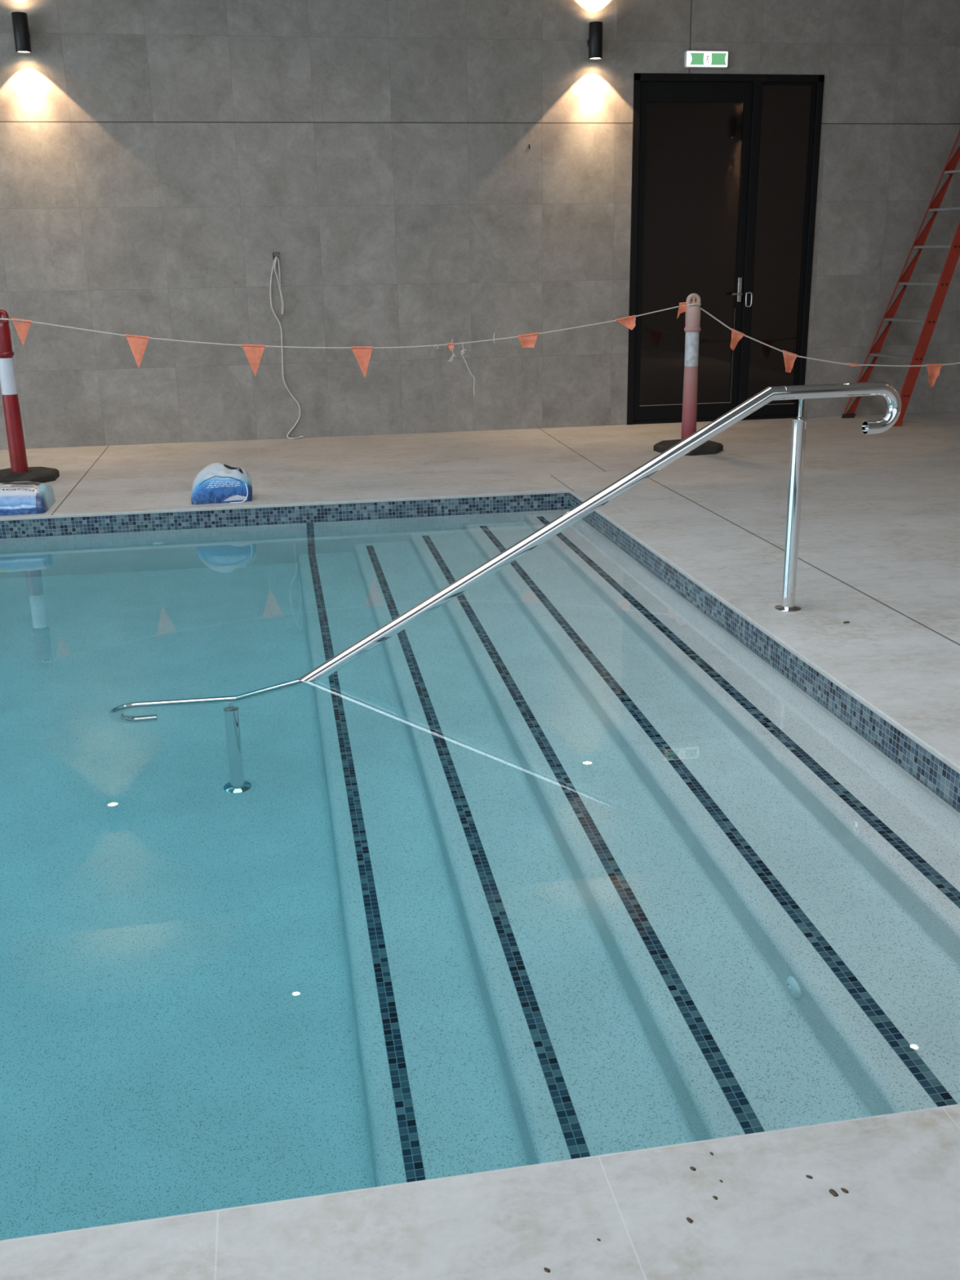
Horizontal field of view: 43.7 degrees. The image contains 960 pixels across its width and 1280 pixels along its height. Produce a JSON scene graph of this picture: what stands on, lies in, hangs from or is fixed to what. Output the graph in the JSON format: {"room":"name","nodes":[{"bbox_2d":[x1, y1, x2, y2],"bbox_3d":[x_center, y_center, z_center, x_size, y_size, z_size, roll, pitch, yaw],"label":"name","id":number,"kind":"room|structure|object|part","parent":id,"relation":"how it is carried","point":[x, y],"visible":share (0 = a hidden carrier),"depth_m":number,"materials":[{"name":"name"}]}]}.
{"room":"indoor swimming pool","nodes":[
{"label":"indoor swimming pool","id":0,"kind":"room"},
{"bbox_2d":[0,0,959,449],"bbox_3d":[-2.618,-3.588,9.188,14.720,4.120,0.200,-4,18,-9],"label":"wall","id":1,"kind":"structure","parent":0,"point":[157,157],"depth_m":9.51,"materials":[{"name":"stone"}]},
{"bbox_2d":[11,11,31,53],"bbox_3d":[-3.298,-4.369,8.630,0.106,0.254,0.153,-4,18,-9],"label":"wall lamp","id":2,"kind":"object","parent":1,"relation":"attached to","point":[20,20],"visible":1,"depth_m":8.57,"materials":[{"name":"black metal"}]},
{"bbox_2d":[270,251,303,439],"bbox_3d":[-1.564,-2.353,9.629,0.197,1.464,0.092,0,17,3],"label":"cable","id":3,"kind":"object","parent":1,"relation":"attached to","point":[276,255],"visible":1,"depth_m":9.54,"materials":[{"name":"white plastic"}]},
{"bbox_2d":[586,21,602,59],"bbox_3d":[0.894,-4.658,9.323,0.106,0.254,0.153,-4,18,-9],"label":"wall lamp","id":4,"kind":"object","parent":1,"relation":"attached to","point":[594,42],"visible":1,"depth_m":9.26,"materials":[{"name":"black metal"}]},
{"bbox_2d":[684,50,728,68],"bbox_3d":[1.803,-4.627,9.551,0.354,0.124,0.060,-4,18,-9],"label":"exit sign","id":5,"kind":"object","parent":1,"relation":"attached to","point":[692,59],"visible":1,"depth_m":9.53,"materials":[{"name":"white plastic"}]},
{"bbox_3d":[1.722,-4.612,9.510,0.115,0.084,0.002,-4,18,-9],"label":"green panel","id":6,"kind":"part","parent":5,"relation":"part of","materials":[{"name":"green plastic"}]},
{"bbox_3d":[1.902,-4.625,9.540,0.126,0.084,0.002,-4,18,-9],"label":"green panel","id":7,"kind":"part","parent":5,"relation":"part of","materials":[{"name":"green plastic"}]},
{"bbox_2d":[626,73,824,424],"bbox_3d":[2.032,-3.242,10.087,1.610,2.770,0.184,-4,18,-9],"label":"door","id":8,"kind":"structure","parent":1,"relation":"in","point":[725,167],"depth_m":10.05,"materials":[{"name":"glass"}]},
{"bbox_3d":[1.762,-3.200,10.049,0.826,2.410,0.006,-4,18,-9],"label":"glass pane","id":9,"kind":"part","parent":8,"relation":"part of","materials":[{"name":"black glass"}]},
{"bbox_3d":[2.174,-2.930,10.149,0.102,0.020,0.069,-4,18,-9],"label":"handle","id":10,"kind":"part","parent":8,"relation":"part of","materials":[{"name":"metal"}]},
{"bbox_3d":[2.207,-2.975,10.178,0.034,0.200,0.027,-4,18,-9],"label":"lock plate","id":11,"kind":"part","parent":8,"relation":"part of","materials":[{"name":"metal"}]},
{"bbox_3d":[2.288,-2.896,10.195,0.063,0.128,0.017,-3,18,-6],"label":"pull handle","id":12,"kind":"part","parent":8,"relation":"part of","materials":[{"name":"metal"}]},
{"bbox_3d":[2.536,-3.266,10.191,0.474,2.687,0.052,-4,18,-9],"label":"sidelight frame","id":13,"kind":"part","parent":8,"relation":"part of","materials":[{"name":"black metal"}]},
{"bbox_3d":[2.533,-3.303,10.161,0.438,2.575,0.006,-4,18,-9],"label":"glass pane","id":14,"kind":"part","parent":8,"relation":"part of","materials":[{"name":"black glass"}]},
{"bbox_2d":[0,411,959,1279],"bbox_3d":[-1.474,0.322,3.892,14.320,0.200,12.846,-4,18,-9],"label":"floor","id":15,"kind":"structure","parent":0,"point":[879,542],"depth_m":3.70,"materials":[{"name":"stone"}]},
{"bbox_2d":[0,480,55,515],"bbox_3d":[-2.916,-0.853,7.117,0.694,0.152,0.456,-4,18,-9],"label":"bag","id":16,"kind":"object","parent":15,"relation":"on","point":[16,498],"visible":1,"depth_m":6.99,"materials":[{"name":"blue"}]},
{"bbox_2d":[0,308,59,483],"bbox_3d":[-3.120,-1.620,7.956,0.470,1.121,0.470,-4,18,-9],"label":"bollard","id":17,"kind":"object","parent":15,"relation":"on","point":[19,471],"visible":1,"depth_m":7.95,"materials":[{"name":"red plastic"}]},
{"bbox_3d":[-3.128,-2.107,7.803,0.112,0.101,0.033,-4,18,-9],"label":"carry handle","id":18,"kind":"part","parent":17,"relation":"part of","materials":[{"name":"red plastic"}]},
{"bbox_2d":[0,301,959,395],"bbox_3d":[0.615,-2.041,8.518,7.693,0.672,0.118,-4,18,-9],"label":"flag line","id":19,"kind":"object","parent":17,"relation":"hanging from","point":[138,344],"visible":1,"depth_m":8.33,"materials":[{"name":"orange fabric"}]},
{"bbox_2d":[191,462,252,504],"bbox_3d":[-1.568,-0.958,7.253,0.368,0.227,0.238,-4,18,-11],"label":"bag","id":20,"kind":"object","parent":15,"relation":"on","point":[217,482],"visible":1,"depth_m":7.19,"materials":[{"name":"blue"}]},
{"bbox_2d":[206,480,239,488],"bbox_3d":[-1.538,-0.933,7.179,0.200,0.040,0.013,-4,18,-11],"label":"print","id":21,"kind":"object","parent":20,"relation":"attached to","point":[210,484],"depth_m":7.18,"materials":[{"name":"white"}]},
{"bbox_2d":[0,493,959,808],"bbox_3d":[-2.882,0.815,4.329,8.623,1.324,6.257,-4,18,-9],"label":"pool tile border","id":22,"kind":"object","parent":15,"relation":"in","point":[942,778],"visible":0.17,"depth_m":6.90,"materials":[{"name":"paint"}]},
{"bbox_2d":[0,489,569,520],"bbox_3d":[-3.388,-0.651,6.790,8.027,0.018,0.016,-4,18,-9],"label":"trim","id":23,"kind":"structure","parent":22,"relation":"attached to","point":[46,517],"depth_m":7.14,"materials":[{"name":"stone"}]},
{"bbox_2d":[0,508,959,1239],"bbox_3d":[-2.900,0.793,4.314,8.085,1.075,5.689,-4,18,-9],"label":"pool water","id":24,"kind":"object","parent":22,"relation":"in","point":[560,865],"visible":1,"depth_m":2.99,"materials":[{"name":"blue liquid"}]},
{"bbox_2d":[0,1103,959,1242],"bbox_3d":[-2.394,1.005,1.468,8.027,0.018,0.016,-4,18,-9],"label":"trim","id":25,"kind":"structure","parent":22,"relation":"attached to","point":[957,1104],"depth_m":1.86,"materials":[{"name":"stone"}]},
{"bbox_2d":[569,489,959,773],"bbox_3d":[1.058,-0.095,4.781,0.016,0.018,5.677,-4,18,-9],"label":"trim","id":26,"kind":"structure","parent":22,"relation":"attached to","point":[951,764],"depth_m":4.25,"materials":[{"name":"stone"}]},
{"bbox_2d":[543,1267,550,1272],"bbox_3d":[0.094,0.884,1.682,0.011,0.002,0.006,7,19,24],"label":"dirt fleck","id":27,"kind":"object","parent":15,"relation":"on","point":[546,1269],"visible":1,"depth_m":1.68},
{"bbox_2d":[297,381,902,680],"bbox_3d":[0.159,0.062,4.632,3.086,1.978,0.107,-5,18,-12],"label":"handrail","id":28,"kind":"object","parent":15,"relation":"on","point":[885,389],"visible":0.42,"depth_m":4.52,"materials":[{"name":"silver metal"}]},
{"bbox_3d":[1.236,-0.493,4.722,0.055,0.768,0.055,-4,18,-9],"label":"post","id":29,"kind":"part","parent":28,"relation":"part of","materials":[{"name":"silver metal"}]},
{"bbox_2d":[653,293,723,455],"bbox_3d":[1.536,-1.941,8.725,0.470,1.121,0.470,-7,18,-18],"label":"bollard","id":30,"kind":"object","parent":15,"relation":"on","point":[692,329],"visible":0.84,"depth_m":8.69,"materials":[{"name":"red plastic"}]},
{"bbox_3d":[1.528,-2.428,8.572,0.112,0.101,0.033,-7,18,-18],"label":"carry handle","id":31,"kind":"part","parent":30,"relation":"part of","materials":[{"name":"white plastic"}]},
{"bbox_2d":[686,1217,693,1222],"bbox_3d":[0.309,0.854,1.765,0.007,0.002,0.012,-13,21,-33],"label":"dirt fleck","id":32,"kind":"object","parent":15,"relation":"on","point":[689,1220],"visible":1,"depth_m":1.76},
{"bbox_2d":[828,1188,838,1196],"bbox_3d":[0.535,0.835,1.811,0.009,0.002,0.016,-13,21,-33],"label":"dirt fleck","id":33,"kind":"object","parent":15,"relation":"on","point":[833,1192],"visible":1,"depth_m":1.81,"materials":[{"name":"brown soil"}]},
{"bbox_2d":[840,1187,848,1193],"bbox_3d":[0.552,0.834,1.816,0.007,0.002,0.013,-15,22,-37],"label":"dirt fleck","id":34,"kind":"object","parent":15,"relation":"on","point":[844,1190],"visible":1,"depth_m":1.81,"materials":[{"name":"brown soil"}]},
{"bbox_2d":[840,130,959,426],"bbox_3d":[3.909,-3.675,9.809,1.423,3.700,0.658,-4,18,-9],"label":"step ladder","id":35,"kind":"object","parent":15,"relation":"on","point":[948,171],"visible":0.97,"depth_m":9.95,"materials":[{"name":"red metal"}]},
{"bbox_3d":[4.002,-3.642,9.651,1.329,3.670,0.042,-8,19,-22],"label":"rail","id":36,"kind":"part","parent":35,"relation":"part of","materials":[{"name":"red metal"}]}
]}

